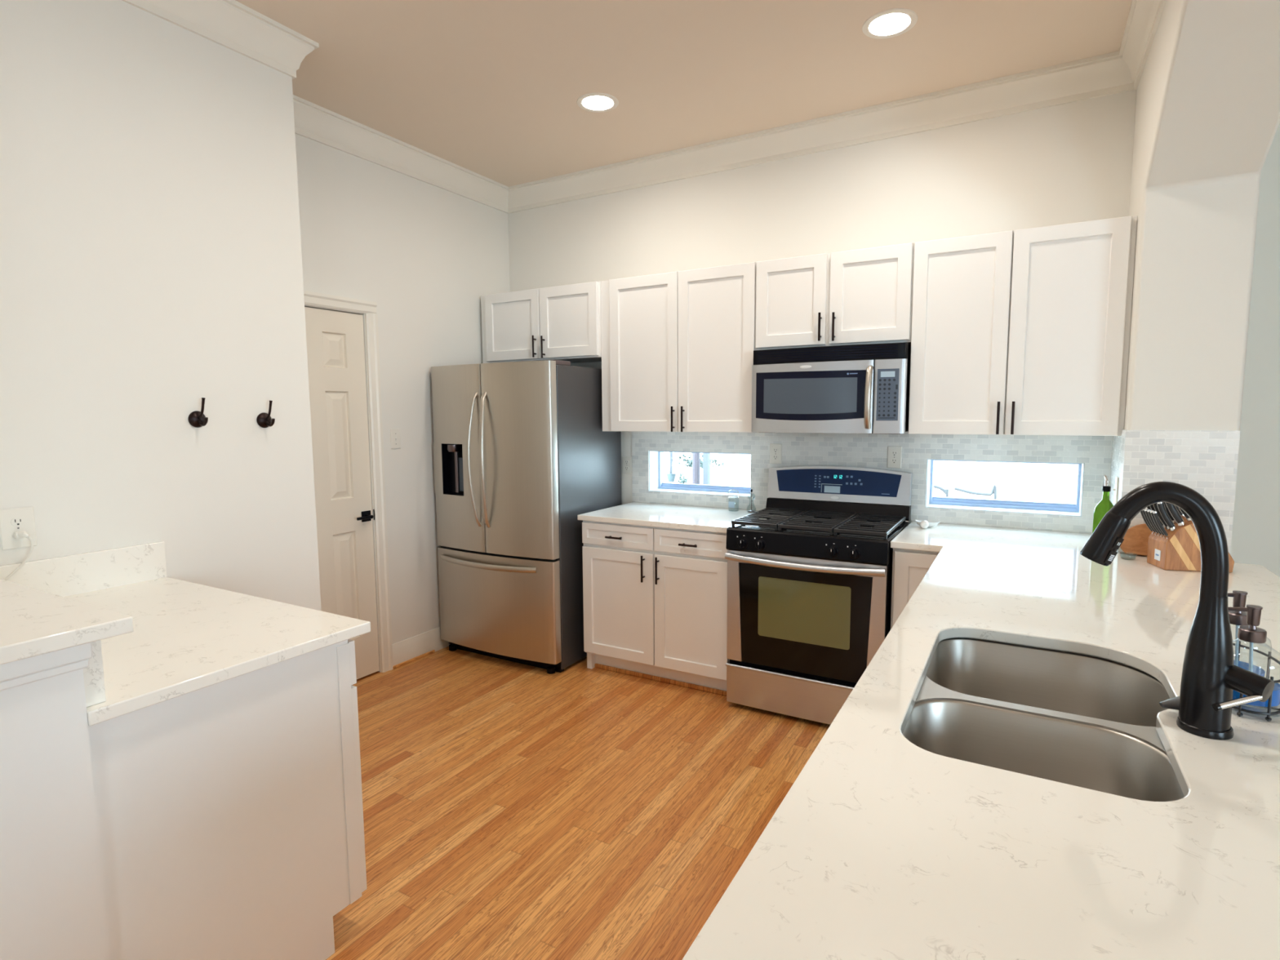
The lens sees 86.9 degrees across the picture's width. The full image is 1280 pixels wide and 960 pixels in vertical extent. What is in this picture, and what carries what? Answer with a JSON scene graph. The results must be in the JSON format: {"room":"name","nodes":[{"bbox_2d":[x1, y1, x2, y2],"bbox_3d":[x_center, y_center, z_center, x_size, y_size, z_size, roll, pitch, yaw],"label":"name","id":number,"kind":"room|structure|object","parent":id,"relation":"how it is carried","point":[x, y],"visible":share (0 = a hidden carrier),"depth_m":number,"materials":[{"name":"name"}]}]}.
{"room":"kitchen","nodes":[
{"label":"kitchen","id":0,"kind":"room"},
{"bbox_2d":[0,668,109,959],"bbox_3d":[-1.631,0.827,1.523,1.110,1.054,0.268,3,7,30],"label":"wall","id":1,"kind":"structure","parent":0,"point":[52,902],"depth_m":1.28,"materials":[{"name":"paint"}]},
{"bbox_2d":[0,642,93,691],"bbox_3d":[-1.142,0.349,1.198,0.018,0.056,0.280,3,7,30],"label":"trim","id":2,"kind":"structure","parent":1,"relation":"attached to","point":[34,668],"depth_m":1.25,"materials":[{"name":"paint"}]},
{"bbox_2d":[0,578,133,664],"bbox_3d":[-1.613,0.281,1.464,1.152,0.032,0.402,3,7,30],"label":"countertop","id":3,"kind":"structure","parent":1,"relation":"on","point":[33,622],"depth_m":1.32,"materials":[{"name":"white stone"}]},
{"bbox_2d":[0,0,321,610],"bbox_3d":[-2.993,-0.087,0.897,0.712,3.016,5.076,3,7,30],"label":"wall","id":4,"kind":"structure","parent":0,"point":[151,268],"depth_m":2.36,"materials":[{"name":"paint"}]},
{"bbox_2d":[0,506,37,550],"bbox_3d":[-1.914,0.148,2.078,0.008,0.125,0.085,3,7,30],"label":"wall outlet","id":5,"kind":"object","parent":4,"relation":"attached to","point":[13,520],"visible":0.88,"depth_m":2.07,"materials":[{"name":"white plastic"}]},
{"bbox_2d":[10,516,24,526],"bbox_3d":[-1.911,0.128,2.075,0.002,0.028,0.033,3,7,30],"label":"socket","id":6,"kind":"object","parent":5,"relation":"attached to","point":[15,521],"depth_m":2.07,"materials":[{"name":"white plastic"}]},
{"bbox_2d":[0,541,167,596],"bbox_3d":[-1.875,0.328,2.150,0.020,0.158,0.657,3,7,30],"label":"quartz upstand","id":7,"kind":"object","parent":4,"relation":"attached to","point":[85,572],"visible":0.56,"depth_m":2.24,"materials":[{"name":"white stone"}]},
{"bbox_2d":[187,397,208,427],"bbox_3d":[-1.620,-0.249,2.494,0.071,0.110,0.062,3,7,30],"label":"coat hook","id":8,"kind":"object","parent":4,"relation":"attached to","point":[197,419],"visible":1,"depth_m":2.49,"materials":[{"name":"brown metal"}]},
{"bbox_2d":[121,0,319,77],"bbox_3d":[-2.591,-1.510,0.678,0.077,0.145,4.953,3,7,30],"label":"trim","id":9,"kind":"structure","parent":4,"relation":"attached to","point":[232,24],"depth_m":2.55,"materials":[{"name":"white paint"}]},
{"bbox_2d":[256,400,275,427],"bbox_3d":[-1.493,-0.265,2.715,0.071,0.110,0.062,3,7,30],"label":"coat hook","id":10,"kind":"object","parent":4,"relation":"attached to","point":[264,420],"visible":1,"depth_m":2.71,"materials":[{"name":"brown metal"}]},
{"bbox_2d":[294,133,510,672],"bbox_3d":[-1.405,-0.408,4.005,0.045,3.016,1.924,3,7,30],"label":"wall","id":11,"kind":"structure","parent":0,"point":[427,255],"depth_m":4.00,"materials":[{"name":"paint"}]},
{"bbox_2d":[304,306,379,679],"bbox_3d":[-1.657,0.126,3.558,0.084,2.023,0.629,3,7,30],"label":"door","id":12,"kind":"structure","parent":11,"relation":"in","point":[336,369],"depth_m":3.66,"materials":[{"name":"beige paint"}]},
{"bbox_2d":[303,290,393,672],"bbox_3d":[-1.655,0.095,3.543,0.024,2.110,0.756,3,7,30],"label":"trim","id":13,"kind":"structure","parent":11,"relation":"attached to","point":[313,299],"depth_m":3.81,"materials":[{"name":"white paint"}]},
{"bbox_2d":[390,428,400,448],"bbox_3d":[-1.421,-0.240,3.933,0.015,0.115,0.070,3,7,30],"label":"light switch","id":14,"kind":"object","parent":11,"relation":"attached to","point":[395,439],"visible":1,"depth_m":3.93,"materials":[{"name":"white plastic"}]},
{"bbox_2d":[293,94,508,213],"bbox_3d":[-1.362,-1.833,3.832,0.077,0.145,1.924,3,7,30],"label":"trim","id":15,"kind":"structure","parent":11,"relation":"attached to","point":[313,122],"depth_m":3.79,"materials":[{"name":"white paint"}]},
{"bbox_2d":[392,649,435,669],"bbox_3d":[-1.372,1.088,4.106,0.012,0.018,0.324,3,7,30],"label":"trim","id":16,"kind":"structure","parent":11,"relation":"attached to","point":[433,651],"depth_m":4.09,"materials":[{"name":"brown wood"}]},
{"bbox_2d":[391,626,449,665],"bbox_3d":[-1.183,0.991,4.456,0.016,0.140,1.134,3,7,30],"label":"baseboard","id":17,"kind":"structure","parent":11,"relation":"attached to","point":[407,649],"depth_m":4.14,"materials":[{"name":"white paint"}]},
{"bbox_2d":[325,646,830,959],"bbox_3d":[0.447,1.514,0.310,7.400,0.100,7.200,3,7,30],"label":"floor","id":18,"kind":"structure","parent":0,"point":[513,811],"depth_m":2.57,"materials":[{"name":"brown wood"}]},
{"bbox_2d":[88,639,366,959],"bbox_3d":[-1.408,0.870,1.942,1.076,0.884,0.664,3,7,30],"label":"base cabinet","id":19,"kind":"object","parent":18,"relation":"on","point":[230,824],"visible":0.55,"depth_m":1.63,"materials":[{"name":"paint"}]},
{"bbox_2d":[64,577,370,725],"bbox_3d":[-1.391,0.416,1.879,1.094,0.030,0.658,3,7,30],"label":"countertop","id":20,"kind":"structure","parent":19,"relation":"on","point":[187,637],"depth_m":1.77,"materials":[{"name":"white stone"}]},
{"bbox_2d":[3,530,33,580],"bbox_3d":[-1.921,0.279,1.987,0.048,0.227,0.226,2,6,19],"label":"power cord","id":21,"kind":"object","parent":20,"relation":"on","point":[23,534],"visible":0.99,"depth_m":2.06,"materials":[{"name":"white plastic"}]},
{"bbox_2d":[83,640,106,706],"bbox_3d":[-1.557,0.356,1.611,1.067,0.145,0.042,3,7,30],"label":"quartz upstand","id":22,"kind":"object","parent":20,"relation":"on","point":[93,675],"visible":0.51,"depth_m":1.35,"materials":[{"name":"white stone"}]},
{"bbox_2d":[431,360,622,674],"bbox_3d":[-0.718,0.184,4.238,0.908,1.782,0.843,3,7,30],"label":"refrigerator","id":23,"kind":"object","parent":18,"relation":"on","point":[522,450],"visible":0.99,"depth_m":3.90,"materials":[{"name":"grey metal"}]},
{"bbox_2d":[582,520,728,695],"bbox_3d":[0.204,0.662,3.915,0.906,0.884,0.652,3,7,30],"label":"base cabinet","id":24,"kind":"object","parent":18,"relation":"on","point":[655,599],"visible":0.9,"depth_m":3.65,"materials":[{"name":"paint"}]},
{"bbox_2d":[577,502,757,533],"bbox_3d":[0.201,0.205,3.884,0.926,0.030,0.628,3,7,30],"label":"countertop","id":25,"kind":"structure","parent":24,"relation":"on","point":[647,514],"depth_m":3.79,"materials":[{"name":"white stone"}]},
{"bbox_2d":[728,488,739,511],"bbox_3d":[0.545,0.118,3.947,0.068,0.126,0.064,-3,6,-28],"label":"glass jar","id":26,"kind":"object","parent":25,"relation":"on","point":[731,504],"visible":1,"depth_m":3.93,"materials":[{"name":"blue"}]},
{"bbox_2d":[746,488,755,512],"bbox_3d":[0.643,0.118,3.894,0.054,0.134,0.054,3,7,30],"label":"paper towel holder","id":27,"kind":"object","parent":25,"relation":"on","point":[751,490],"visible":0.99,"depth_m":3.89,"materials":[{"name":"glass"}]},
{"bbox_2d":[724,465,912,724],"bbox_3d":[0.913,0.534,3.450,0.765,1.164,0.716,3,7,30],"label":"gas range","id":28,"kind":"object","parent":18,"relation":"on","point":[810,571],"visible":0.99,"depth_m":3.25,"materials":[{"name":"silver metal"}]},
{"bbox_2d":[728,514,908,542],"bbox_3d":[0.906,0.230,3.411,0.761,0.024,0.574,3,7,30],"label":"cooktop","id":29,"kind":"object","parent":28,"relation":"in","point":[811,535],"depth_m":3.24,"materials":[{"name":"black metal"}]},
{"bbox_2d":[890,547,939,629],"bbox_3d":[1.392,0.719,3.256,0.256,0.884,0.618,3,7,30],"label":"base cabinet","id":30,"kind":"object","parent":18,"relation":"on","point":[909,566],"visible":0.14,"depth_m":2.99,"materials":[{"name":"paint"}]},
{"bbox_2d":[235,0,1132,186],"bbox_3d":[0.453,-1.576,-0.102,7.550,0.100,7.350,3,7,30],"label":"ceiling","id":31,"kind":"structure","parent":0,"point":[491,89],"depth_m":2.95,"materials":[{"name":"paint"}]},
{"bbox_2d":[576,93,618,112],"bbox_3d":[-0.209,-1.870,3.337,0.208,0.018,0.208,3,7,30],"label":"recessed light","id":32,"kind":"object","parent":31,"relation":"in","point":[597,102],"visible":1,"depth_m":3.35,"materials":[{"name":"white paint"}]},
{"bbox_2d":[862,8,917,39],"bbox_3d":[0.989,-1.812,2.675,0.208,0.018,0.208,3,7,30],"label":"recessed light","id":33,"kind":"object","parent":31,"relation":"in","point":[883,24],"visible":1,"depth_m":2.69,"materials":[{"name":"white paint"}]},
{"bbox_2d":[724,453,751,486],"bbox_3d":[2.133,-0.180,9.362,2.000,1.950,0.200,3,7,30],"label":"wall","id":34,"kind":"structure","parent":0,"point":[737,467],"depth_m":9.67,"materials":[{"name":"white"}]},
{"bbox_2d":[507,89,1279,577],"bbox_3d":[2.243,-0.346,3.137,7.550,3.016,0.200,3,7,30],"label":"wall","id":35,"kind":"structure","parent":0,"point":[1069,162],"depth_m":3.39,"materials":[{"name":"paint"}]},
{"bbox_2d":[480,281,601,363],"bbox_3d":[-0.577,-0.987,4.358,0.940,0.441,0.369,3,7,30],"label":"upper cabinet","id":36,"kind":"object","parent":35,"relation":"attached to","point":[559,322],"visible":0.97,"depth_m":4.20,"materials":[{"name":"paint"}]},
{"bbox_2d":[622,456,631,474],"bbox_3d":[-0.085,-0.096,4.385,0.070,0.115,0.008,3,7,30],"label":"wall outlet","id":37,"kind":"object","parent":35,"relation":"attached to","point":[626,460],"visible":1,"depth_m":4.38,"materials":[{"name":"white plastic"}]},
{"bbox_2d":[600,262,756,432],"bbox_3d":[0.254,-0.725,3.906,0.968,0.884,0.369,3,7,30],"label":"upper cabinet","id":38,"kind":"object","parent":35,"relation":"attached to","point":[677,348],"visible":0.98,"depth_m":3.75,"materials":[{"name":"paint"}]},
{"bbox_2d":[648,450,751,497],"bbox_3d":[0.399,-0.051,4.215,0.687,0.260,0.170,3,7,30],"label":"window","id":39,"kind":"structure","parent":35,"relation":"in","point":[656,483],"depth_m":4.32,"materials":[{"name":"white"}]},
{"bbox_2d":[507,51,1135,213],"bbox_3d":[0.601,-1.841,3.770,3.543,0.145,0.077,3,7,30],"label":"trim","id":40,"kind":"structure","parent":35,"relation":"attached to","point":[1106,74],"depth_m":3.48,"materials":[{"name":"white paint"}]},
{"bbox_2d":[755,242,914,350],"bbox_3d":[1.005,-0.902,3.454,0.763,0.452,0.369,3,7,30],"label":"upper cabinet","id":41,"kind":"object","parent":35,"relation":"attached to","point":[860,296],"visible":0.97,"depth_m":3.31,"materials":[{"name":"paint"}]},
{"bbox_2d":[751,342,911,434],"bbox_3d":[0.987,-0.456,3.459,0.754,0.424,0.459,3,7,30],"label":"microwave","id":42,"kind":"object","parent":41,"relation":"attached to","point":[855,388],"visible":0.99,"depth_m":3.27,"materials":[{"name":"silver metal"}]},
{"bbox_2d":[631,431,1112,533],"bbox_3d":[1.055,0.019,3.740,2.547,0.585,0.008,3,7,30],"label":"tiled wall","id":43,"kind":"structure","parent":35,"relation":"attached to","point":[798,449],"depth_m":3.53,"materials":[{"name":"tile"}]},
{"bbox_2d":[769,444,782,463],"bbox_3d":[0.778,-0.150,3.873,0.070,0.115,0.008,3,7,30],"label":"wall outlet","id":44,"kind":"object","parent":43,"relation":"attached to","point":[775,450],"visible":1,"depth_m":3.87,"materials":[{"name":"white plastic"}]},
{"bbox_2d":[773,454,777,459],"bbox_3d":[0.777,-0.130,3.873,0.033,0.028,0.002,3,7,30],"label":"socket","id":45,"kind":"object","parent":44,"relation":"attached to","point":[775,456],"depth_m":3.87,"materials":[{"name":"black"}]},
{"bbox_2d":[773,448,778,453],"bbox_3d":[0.776,-0.170,3.869,0.033,0.028,0.002,3,7,30],"label":"socket","id":46,"kind":"object","parent":44,"relation":"attached to","point":[775,450],"depth_m":3.87,"materials":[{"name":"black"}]},
{"bbox_2d":[887,446,902,468],"bbox_3d":[1.338,-0.120,3.553,0.070,0.115,0.008,3,7,30],"label":"wall outlet","id":47,"kind":"object","parent":43,"relation":"attached to","point":[894,453],"visible":1,"depth_m":3.55,"materials":[{"name":"white plastic"}]},
{"bbox_2d":[890,457,897,463],"bbox_3d":[1.337,-0.100,3.552,0.033,0.028,0.002,3,7,30],"label":"socket","id":48,"kind":"object","parent":47,"relation":"attached to","point":[893,460],"depth_m":3.55,"materials":[{"name":"white plastic"}]},
{"bbox_2d":[891,450,897,456],"bbox_3d":[1.337,-0.140,3.548,0.033,0.028,0.002,3,7,30],"label":"socket","id":49,"kind":"object","parent":47,"relation":"attached to","point":[894,453],"depth_m":3.55,"materials":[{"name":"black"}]},
{"bbox_2d":[925,458,1084,516],"bbox_3d":[1.820,0.024,3.402,0.680,0.253,0.170,3,7,30],"label":"window","id":50,"kind":"structure","parent":35,"relation":"in","point":[953,503],"depth_m":3.41,"materials":[{"name":"white"}]},
{"bbox_2d":[907,215,1137,435],"bbox_3d":[1.703,-0.652,3.078,0.839,0.884,0.369,3,7,30],"label":"upper cabinet","id":51,"kind":"object","parent":35,"relation":"attached to","point":[1026,331],"visible":1,"depth_m":2.93,"materials":[{"name":"paint"}]},
{"bbox_2d":[1116,0,1279,553],"bbox_3d":[1.244,-0.139,1.128,0.342,3.016,4.301,3,7,30],"label":"wall","id":52,"kind":"structure","parent":0,"point":[1207,118],"depth_m":2.50,"materials":[{"name":"paint"}]},
{"bbox_2d":[1109,429,1126,551],"bbox_3d":[2.052,0.027,2.908,0.008,0.494,0.452,3,7,30],"label":"tiled wall","id":53,"kind":"structure","parent":52,"relation":"attached to","point":[1118,442],"depth_m":2.88,"materials":[{"name":"tile"}]},
{"bbox_2d":[1112,475,1118,503],"bbox_3d":[2.005,0.044,2.852,0.015,0.115,0.070,3,7,30],"label":"light switch","id":54,"kind":"object","parent":53,"relation":"attached to","point":[1116,489],"visible":0.93,"depth_m":2.83,"materials":[{"name":"white plastic"}]},
{"bbox_2d":[1119,0,1166,89],"bbox_3d":[1.052,-1.576,1.089,0.077,0.145,4.300,3,7,30],"label":"trim","id":55,"kind":"structure","parent":52,"relation":"attached to","point":[1144,17],"depth_m":2.63,"materials":[{"name":"white paint"}]},
{"bbox_2d":[1117,430,1239,554],"bbox_3d":[2.085,0.055,2.625,0.348,0.494,0.008,3,7,30],"label":"tiled wall","id":56,"kind":"structure","parent":52,"relation":"attached to","point":[1205,462],"depth_m":2.59,"materials":[{"name":"tile"}]},
{"label":"outside","id":57,"kind":"structure","parent":0,"visible":0},
{"bbox_2d":[663,471,669,482],"bbox_3d":[2.652,0.668,11.150,18.000,0.100,13.750,3,7,30],"label":"floor","id":58,"kind":"structure","parent":57,"point":[665,479],"depth_m":18.25,"materials":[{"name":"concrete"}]},
{"bbox_2d":[666,452,675,482],"bbox_3d":[0.456,-0.069,9.877,0.150,1.650,0.150,3,7,30],"label":"potted plant","id":59,"kind":"object","parent":58,"relation":"on","point":[671,476],"visible":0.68,"depth_m":9.84,"materials":[{"name":"white plant"}]},
{"bbox_2d":[677,472,689,484],"bbox_3d":[0.613,0.343,9.488,0.207,0.906,0.198,-2,6,-14],"label":"plant","id":60,"kind":"object","parent":58,"relation":"on","point":[684,480],"visible":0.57,"depth_m":9.43,"materials":[{"name":"green plant"}]},
{"bbox_2d":[691,453,700,484],"bbox_3d":[0.558,-0.709,10.242,1.046,2.850,0.564,3,7,30],"label":"tree","id":61,"kind":"object","parent":58,"relation":"on","point":[695,456],"visible":0.02,"depth_m":9.85,"materials":[{"name":"plant"}]},
{"bbox_2d":[669,465,724,485],"bbox_3d":[0.947,0.210,11.072,0.880,0.850,0.300,3,7,30],"label":"wall","id":62,"kind":"structure","parent":58,"relation":"on","point":[717,473],"depth_m":10.86,"materials":[{"name":"white"}]},
{"bbox_2d":[664,453,724,469],"bbox_3d":[0.874,-0.306,10.966,1.125,0.229,0.501,3,7,30],"label":"hedge","id":63,"kind":"object","parent":62,"relation":"on","point":[689,462],"visible":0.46,"depth_m":10.95,"materials":[{"name":"green plant"}]},
{"bbox_2d":[702,453,710,484],"bbox_3d":[0.945,-0.646,9.582,0.080,2.850,0.080,3,7,30],"label":"porch post","id":64,"kind":"object","parent":58,"relation":"on","point":[706,456],"visible":0.02,"depth_m":9.60,"materials":[{"name":"white"}]},
{"bbox_2d":[933,484,948,497],"bbox_3d":[2.778,0.571,6.285,0.142,1.059,0.028,3,7,30],"label":"cable","id":65,"kind":"object","parent":58,"relation":"on","point":[945,491],"visible":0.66,"depth_m":6.21,"materials":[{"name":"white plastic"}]},
{"bbox_2d":[954,484,996,499],"bbox_3d":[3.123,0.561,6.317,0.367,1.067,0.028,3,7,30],"label":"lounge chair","id":66,"kind":"object","parent":58,"relation":"on","point":[993,491],"visible":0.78,"depth_m":6.24,"materials":[{"name":"white plastic"}]},
{"bbox_2d":[933,460,1078,503],"bbox_3d":[6.305,-0.405,6.808,7.450,2.850,0.212,3,7,30],"label":"wall","id":67,"kind":"structure","parent":58,"relation":"on","point":[1022,482],"depth_m":7.88,"materials":[{"name":"white"}]},
{"bbox_3d":[1.062,0.863,1.839,0.588,0.884,3.408,3,7,30],"label":"wall","id":68,"kind":"structure","parent":0,"visible":0},
{"bbox_2d":[682,521,1279,959],"bbox_3d":[1.125,0.413,1.741,1.283,0.030,3.442,3,7,30],"label":"countertop","id":69,"kind":"structure","parent":68,"relation":"on","point":[883,846],"depth_m":0.94,"materials":[{"name":"white stone"}]},
{"bbox_2d":[915,520,939,528],"bbox_3d":[1.413,0.214,3.357,0.116,0.041,0.102,-4,7,-29],"label":"spoon rest","id":70,"kind":"object","parent":69,"relation":"on","point":[924,524],"visible":1,"depth_m":3.33,"materials":[{"name":"white ceramic"}]},
{"bbox_2d":[902,637,1184,801],"bbox_3d":[0.836,0.575,1.411,0.530,0.221,0.840,3,7,30],"label":"sink","id":71,"kind":"object","parent":69,"relation":"in","point":[1073,718],"visible":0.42,"depth_m":1.43,"materials":[{"name":"metal"}]},
{"bbox_2d":[902,699,1184,801],"bbox_3d":[0.705,0.583,1.228,0.448,0.192,0.352,3,7,30],"label":"basin","id":72,"kind":"object","parent":71,"relation":"in","point":[1113,758],"depth_m":1.35,"materials":[{"name":"metal"}]},
{"bbox_2d":[925,637,1169,726],"bbox_3d":[0.929,0.560,1.572,0.490,0.217,0.432,3,7,30],"label":"basin","id":73,"kind":"object","parent":71,"relation":"in","point":[1074,685],"depth_m":1.72,"materials":[{"name":"metal"}]},
{"bbox_2d":[1092,474,1113,533],"bbox_3d":[1.887,0.134,2.741,0.062,0.315,0.062,-3,6,-21],"label":"oil bottle","id":74,"kind":"object","parent":69,"relation":"on","point":[1104,505],"visible":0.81,"depth_m":2.73,"materials":[{"name":"green glass"}]},
{"bbox_2d":[1120,523,1152,555],"bbox_3d":[2.007,0.235,2.649,0.204,0.128,0.056,4,7,37],"label":"wooden board","id":75,"kind":"object","parent":69,"relation":"on","point":[1135,540],"visible":0.3,"depth_m":2.67,"materials":[{"name":"brown wood"}]},
{"bbox_2d":[1159,696,1179,710],"bbox_3d":[1.035,0.427,1.275,0.091,0.035,0.053,-1,6,-9],"label":"soap nozzle","id":76,"kind":"object","parent":69,"relation":"on","point":[1173,703],"visible":0.09,"depth_m":1.27,"materials":[{"name":"silver metal"}]},
{"bbox_2d":[1080,481,1274,739],"bbox_3d":[0.951,0.228,1.204,0.285,0.447,0.135,3,7,30],"label":"faucet","id":77,"kind":"object","parent":69,"relation":"on","point":[1210,677],"visible":1,"depth_m":1.19,"materials":[{"name":"black metal"}]},
{"bbox_2d":[1146,516,1234,572],"bbox_3d":[2.001,0.225,2.456,0.216,0.190,0.129,1,6,12],"label":"knife block","id":78,"kind":"object","parent":69,"relation":"on","point":[1180,551],"visible":0.52,"depth_m":2.41,"materials":[{"name":"brown wood"}]},
{"bbox_2d":[1140,511,1154,533],"bbox_3d":[1.906,0.173,2.525,0.082,0.144,0.014,1,6,9],"label":"kitchen knife","id":79,"kind":"object","parent":78,"relation":"in","point":[1141,512],"visible":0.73,"depth_m":2.52,"materials":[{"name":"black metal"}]},
{"bbox_2d":[1142,508,1157,535],"bbox_3d":[1.902,0.175,2.506,0.082,0.144,0.014,1,6,9],"label":"kitchen knife","id":80,"kind":"object","parent":78,"relation":"in","point":[1143,510],"visible":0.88,"depth_m":2.50,"materials":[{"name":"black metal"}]},
{"bbox_2d":[1144,508,1159,536],"bbox_3d":[1.898,0.177,2.486,0.082,0.144,0.014,1,6,9],"label":"kitchen knife","id":81,"kind":"object","parent":78,"relation":"in","point":[1145,509],"visible":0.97,"depth_m":2.48,"materials":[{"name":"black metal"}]},
{"bbox_2d":[1146,509,1162,537],"bbox_3d":[1.893,0.179,2.463,0.082,0.144,0.014,1,6,15],"label":"kitchen knife","id":82,"kind":"object","parent":78,"relation":"in","point":[1148,510],"visible":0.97,"depth_m":2.46,"materials":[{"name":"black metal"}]},
{"bbox_2d":[1149,510,1165,537],"bbox_3d":[1.888,0.181,2.444,0.082,0.144,0.014,1,6,15],"label":"kitchen knife","id":83,"kind":"object","parent":78,"relation":"in","point":[1150,511],"visible":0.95,"depth_m":2.44,"materials":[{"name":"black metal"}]},
{"bbox_2d":[1149,504,1165,528],"bbox_3d":[1.914,0.145,2.481,0.088,0.150,0.016,1,6,14],"label":"kitchen knife","id":84,"kind":"object","parent":78,"relation":"in","point":[1152,507],"visible":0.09,"depth_m":2.48,"materials":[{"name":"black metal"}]},
{"bbox_2d":[1152,511,1169,538],"bbox_3d":[1.884,0.183,2.425,0.082,0.144,0.014,1,6,15],"label":"kitchen knife","id":85,"kind":"object","parent":78,"relation":"in","point":[1155,513],"visible":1,"depth_m":2.42,"materials":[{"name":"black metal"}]},
{"bbox_2d":[1152,502,1169,529],"bbox_3d":[1.908,0.148,2.454,0.088,0.150,0.016,1,6,11],"label":"kitchen knife","id":86,"kind":"object","parent":78,"relation":"in","point":[1155,505],"visible":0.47,"depth_m":2.45,"materials":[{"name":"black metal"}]},
{"bbox_2d":[1156,502,1176,531],"bbox_3d":[1.902,0.151,2.426,0.088,0.150,0.016,1,6,11],"label":"kitchen knife","id":87,"kind":"object","parent":78,"relation":"in","point":[1161,506],"visible":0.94,"depth_m":2.42,"materials":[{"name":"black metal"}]},
{"bbox_2d":[1163,502,1176,523],"bbox_3d":[1.937,0.119,2.465,0.096,0.163,0.019,1,6,14],"label":"kitchen knife","id":88,"kind":"object","parent":78,"relation":"in","point":[1173,520],"visible":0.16,"depth_m":2.46,"materials":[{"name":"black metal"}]},
{"bbox_2d":[1164,502,1185,525],"bbox_3d":[1.923,0.127,2.419,0.096,0.163,0.019,1,6,14],"label":"kitchen knife","id":89,"kind":"object","parent":78,"relation":"in","point":[1173,510],"visible":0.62,"depth_m":2.42,"materials":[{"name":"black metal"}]},
{"bbox_2d":[1174,505,1184,517],"bbox_3d":[1.970,0.102,2.474,0.096,0.163,0.019,1,6,14],"label":"kitchen knife","id":90,"kind":"object","parent":78,"relation":"in","point":[1176,507],"visible":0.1,"depth_m":2.47,"materials":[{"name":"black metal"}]},
{"bbox_2d":[1178,507,1191,520],"bbox_3d":[1.954,0.110,2.419,0.096,0.163,0.019,1,6,14],"label":"kitchen knife","id":91,"kind":"object","parent":78,"relation":"in","point":[1183,512],"visible":0.23,"depth_m":2.42,"materials":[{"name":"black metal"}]},
{"bbox_2d":[1231,640,1279,721],"bbox_3d":[1.200,0.393,1.352,0.133,0.085,0.241,3,7,30],"label":"wire caddy","id":92,"kind":"object","parent":69,"relation":"on","point":[1269,708],"visible":0.2,"depth_m":1.27,"materials":[{"name":"black metal"}]},
{"bbox_2d":[1227,590,1271,678],"bbox_3d":[1.235,0.321,1.398,0.109,0.184,0.111,3,7,30],"label":"soap bottle","id":93,"kind":"object","parent":92,"relation":"in","point":[1239,597],"visible":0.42,"depth_m":1.39,"materials":[{"name":"clear glass"}]},
{"bbox_2d":[1227,604,1279,709],"bbox_3d":[1.171,0.332,1.296,0.109,0.184,0.111,3,7,30],"label":"soap bottle","id":94,"kind":"object","parent":92,"relation":"in","point":[1251,633],"visible":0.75,"depth_m":1.28,"materials":[{"name":"clear glass"}]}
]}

